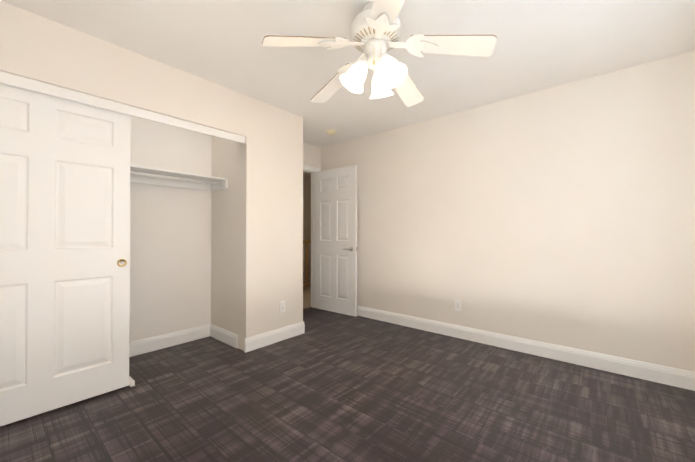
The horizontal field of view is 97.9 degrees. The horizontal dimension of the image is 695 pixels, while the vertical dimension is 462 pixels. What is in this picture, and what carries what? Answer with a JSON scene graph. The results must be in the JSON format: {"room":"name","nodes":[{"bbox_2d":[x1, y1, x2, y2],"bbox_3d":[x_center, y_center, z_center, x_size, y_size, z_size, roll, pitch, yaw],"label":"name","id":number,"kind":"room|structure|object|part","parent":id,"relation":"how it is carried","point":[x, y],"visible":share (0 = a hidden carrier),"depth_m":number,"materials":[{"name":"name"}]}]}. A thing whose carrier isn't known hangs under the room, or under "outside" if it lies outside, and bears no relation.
{"room":"empty bedroom","nodes":[
{"label":"empty bedroom","id":0,"kind":"room"},
{"bbox_2d":[0,1,246,136],"bbox_3d":[-1.597,-1.104,2.225,0.110,0.390,1.833,0,-1,40],"label":"wall","id":1,"kind":"structure","parent":0,"point":[33,46],"depth_m":2.08,"materials":[{"name":"paint"}]},
{"bbox_2d":[0,83,130,425],"bbox_3d":[-1.905,0.117,1.884,0.040,2.020,0.915,0,-1,40],"label":"sliding door","id":2,"kind":"structure","parent":1,"relation":"in","point":[64,247],"depth_m":1.94,"materials":[{"name":"white wood"}]},
{"bbox_3d":[-1.629,0.229,2.185,0.008,0.058,0.058,0,-1,40],"label":"sliding door pull","id":3,"kind":"part","parent":2,"relation":"part of","materials":[{"name":"gold metal"}]},
{"bbox_2d":[0,71,244,143],"bbox_3d":[-1.581,-0.876,2.209,0.018,0.065,1.833,0,-1,40],"label":"trim","id":4,"kind":"structure","parent":1,"relation":"attached to","point":[9,79],"depth_m":2.10,"materials":[{"name":"white wood"}]},
{"bbox_2d":[129,116,316,341],"bbox_3d":[-1.690,-0.070,3.212,0.120,2.440,3.670,0,-1,40],"label":"wall","id":5,"kind":"structure","parent":0,"point":[170,259],"depth_m":3.02,"materials":[{"name":"paint"}]},
{"bbox_2d":[129,324,210,356],"bbox_3d":[-2.140,1.079,2.569,0.014,0.131,1.983,0,-1,40],"label":"baseboard","id":6,"kind":"structure","parent":5,"relation":"attached to","point":[143,346],"depth_m":2.99,"materials":[{"name":"white wood"}]},
{"bbox_2d":[130,164,227,190],"bbox_3d":[-2.008,-0.501,2.471,0.360,0.109,1.983,0,-1,40],"label":"closet shelf","id":7,"kind":"object","parent":5,"relation":"attached to","point":[155,176],"visible":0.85,"depth_m":2.91,"materials":[{"name":"white wood"}]},
{"bbox_3d":[-1.934,-0.487,2.395,0.032,0.032,1.964,0,-1,40],"label":"rod","id":8,"kind":"part","parent":7,"relation":"part of","materials":[{"name":"white"}]},
{"bbox_2d":[303,165,319,307],"bbox_3d":[-0.766,0.102,4.300,0.142,2.114,0.910,0,-1,40],"label":"door frame","id":9,"kind":"structure","parent":5,"relation":"attached to","point":[312,237],"depth_m":4.59,"materials":[{"name":"white wood"}]},
{"bbox_2d":[211,96,302,350],"bbox_3d":[-1.003,-0.069,3.380,0.710,2.440,0.710,0,-1,40],"label":"wall block","id":10,"kind":"object","parent":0,"point":[256,241],"visible":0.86,"depth_m":3.10,"materials":[{"name":"paint"}]},
{"bbox_2d":[210,324,237,348],"bbox_3d":[-1.293,1.084,3.142,0.565,0.131,0.014,0,-1,40],"label":"baseboard","id":11,"kind":"structure","parent":10,"relation":"attached to","point":[224,336],"depth_m":3.11,"materials":[{"name":"white wood"}]},
{"bbox_2d":[245,321,304,352],"bbox_3d":[-0.727,1.084,3.136,0.014,0.131,0.738,0,-1,40],"label":"baseboard","id":12,"kind":"structure","parent":10,"relation":"attached to","point":[267,338],"depth_m":3.09,"materials":[{"name":"white wood"}]},
{"bbox_2d":[280,301,284,312],"bbox_3d":[-0.686,0.800,3.194,0.006,0.115,0.070,0,-1,40],"label":"outlet","id":13,"kind":"object","parent":10,"relation":"attached to","point":[281,303],"visible":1,"depth_m":3.19,"materials":[{"name":"white plastic"}]},
{"bbox_2d":[303,177,310,281],"bbox_3d":[-1.780,-0.045,6.259,0.120,2.440,4.240,0,-1,40],"label":"wall","id":14,"kind":"structure","parent":0,"point":[306,208],"depth_m":7.13,"materials":[{"name":"paint"}]},
{"bbox_2d":[317,147,320,170],"bbox_3d":[-0.477,-0.058,4.641,0.120,2.440,0.080,0,-1,40],"label":"wall","id":15,"kind":"structure","parent":0,"point":[318,157],"depth_m":4.62,"materials":[{"name":"paint"}]},
{"bbox_2d":[315,165,356,316],"bbox_3d":[-0.179,0.132,4.300,0.762,2.030,0.151,0,-1,38],"label":"entry door","id":16,"kind":"structure","parent":15,"relation":"in","point":[335,240],"depth_m":4.26,"materials":[{"name":"white wood"}]},
{"bbox_2d":[0,307,694,461],"bbox_3d":[-0.128,1.169,1.928,4.150,0.060,3.990,0,-1,40],"label":"floor","id":17,"kind":"structure","parent":0,"point":[328,386],"depth_m":1.93,"materials":[{"name":"grey carpet"}]},
{"bbox_2d":[129,376,134,386],"bbox_3d":[-1.616,1.122,2.256,0.098,0.040,0.028,0,-1,40],"label":"guide","id":18,"kind":"object","parent":17,"relation":"on","point":[131,382],"visible":0.71,"depth_m":2.23,"materials":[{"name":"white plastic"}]},
{"bbox_2d":[0,0,694,177],"bbox_3d":[-0.146,-1.328,3.505,6.190,0.080,6.340,0,-1,40],"label":"ceiling","id":19,"kind":"structure","parent":0,"point":[540,45],"depth_m":2.11,"materials":[{"name":"paint"}]},
{"bbox_2d":[326,129,336,134],"bbox_3d":[-0.204,-1.260,3.876,0.136,0.048,0.136,0,-1,40],"label":"smoke detector","id":20,"kind":"object","parent":19,"relation":"attached to","point":[331,131],"visible":1,"depth_m":3.83,"materials":[{"name":"beige plastic"}]},
{"bbox_2d":[262,0,496,106],"bbox_3d":[0.176,-1.061,1.830,1.251,0.482,1.234,0,-1,40],"label":"ceiling fan","id":21,"kind":"object","parent":19,"relation":"hanging from","point":[375,32],"visible":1,"depth_m":1.72,"materials":[{"name":"white"}]},
{"bbox_3d":[-0.234,-1.032,1.651,0.318,0.117,0.430,0,-1,40],"label":"blade","id":22,"kind":"part","parent":21,"relation":"part of","materials":[{"name":"white wood"}]},
{"bbox_3d":[-0.091,-1.028,2.133,0.450,0.117,0.209,0,-1,40],"label":"blade","id":23,"kind":"part","parent":21,"relation":"part of","materials":[{"name":"white wood"}]},
{"bbox_3d":[0.028,-0.908,1.774,0.151,0.174,0.154,0,-1,40],"label":"lamp shade","id":24,"kind":"part","parent":21,"relation":"part of","materials":[{"name":"white glass"}]},
{"bbox_3d":[0.095,-0.985,1.784,0.063,0.053,0.066,0,-1,40],"label":"arm","id":25,"kind":"part","parent":21,"relation":"part of"},
{"bbox_3d":[0.167,-1.208,1.797,0.296,0.189,0.296,0,-1,40],"label":"motor","id":26,"kind":"part","parent":21,"relation":"part of","materials":[{"name":"white metal"}]},
{"bbox_3d":[0.212,-0.906,1.923,0.154,0.174,0.159,0,-1,40],"label":"lamp shade","id":27,"kind":"part","parent":21,"relation":"part of","materials":[{"name":"white glass"}]},
{"bbox_3d":[0.183,-1.034,1.369,0.374,0.117,0.399,0,-1,40],"label":"blade","id":28,"kind":"part","parent":21,"relation":"part of","materials":[{"name":"white wood"}]},
{"bbox_3d":[0.233,-0.936,1.715,0.063,0.080,0.055,0,-1,40],"label":"bulb","id":29,"kind":"part","parent":21,"relation":"part of","materials":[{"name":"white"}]},
{"bbox_3d":[0.250,-0.908,1.690,0.160,0.174,0.156,0,-1,40],"label":"lamp shade","id":30,"kind":"part","parent":21,"relation":"part of","materials":[{"name":"white glass"}]},
{"bbox_3d":[0.400,-1.028,2.151,0.172,0.117,0.455,0,-1,40],"label":"blade","id":31,"kind":"part","parent":21,"relation":"part of","materials":[{"name":"white wood"}]},
{"bbox_3d":[0.577,-1.032,1.681,0.447,0.117,0.286,0,-1,40],"label":"blade","id":32,"kind":"part","parent":21,"relation":"part of","materials":[{"name":"white wood"}]},
{"bbox_2d":[321,51,694,371],"bbox_3d":[1.124,-0.069,3.414,4.150,2.440,0.120,0,-1,40],"label":"wall","id":33,"kind":"structure","parent":0,"point":[562,215],"depth_m":2.73,"materials":[{"name":"paint"}]},
{"bbox_2d":[455,300,460,310],"bbox_3d":[1.192,0.805,3.266,0.070,0.115,0.006,0,-1,40],"label":"outlet","id":34,"kind":"object","parent":33,"relation":"attached to","point":[459,305],"visible":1,"depth_m":3.26,"materials":[{"name":"white plastic"}]},
{"bbox_2d":[357,306,694,390],"bbox_3d":[1.080,1.085,3.353,3.910,0.131,0.014,0,-1,40],"label":"baseboard","id":35,"kind":"structure","parent":33,"relation":"attached to","point":[675,377],"depth_m":2.71,"materials":[{"name":"white wood"}]},
{"label":"outside","id":36,"kind":"structure","parent":0,"visible":0},
{"bbox_2d":[303,281,310,308],"bbox_3d":[-1.048,1.200,5.627,2.040,0.060,4.240,0,-1,40],"label":"floor","id":37,"kind":"structure","parent":36,"point":[306,296],"depth_m":5.40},
{"bbox_2d":[303,240,310,285],"bbox_3d":[-0.720,0.610,6.173,0.110,1.130,2.550,0,-1,40],"label":"stair railing","id":38,"kind":"object","parent":37,"relation":"on","point":[307,242],"visible":0.06,"depth_m":6.05,"materials":[{"name":"brown wood"}]}
]}

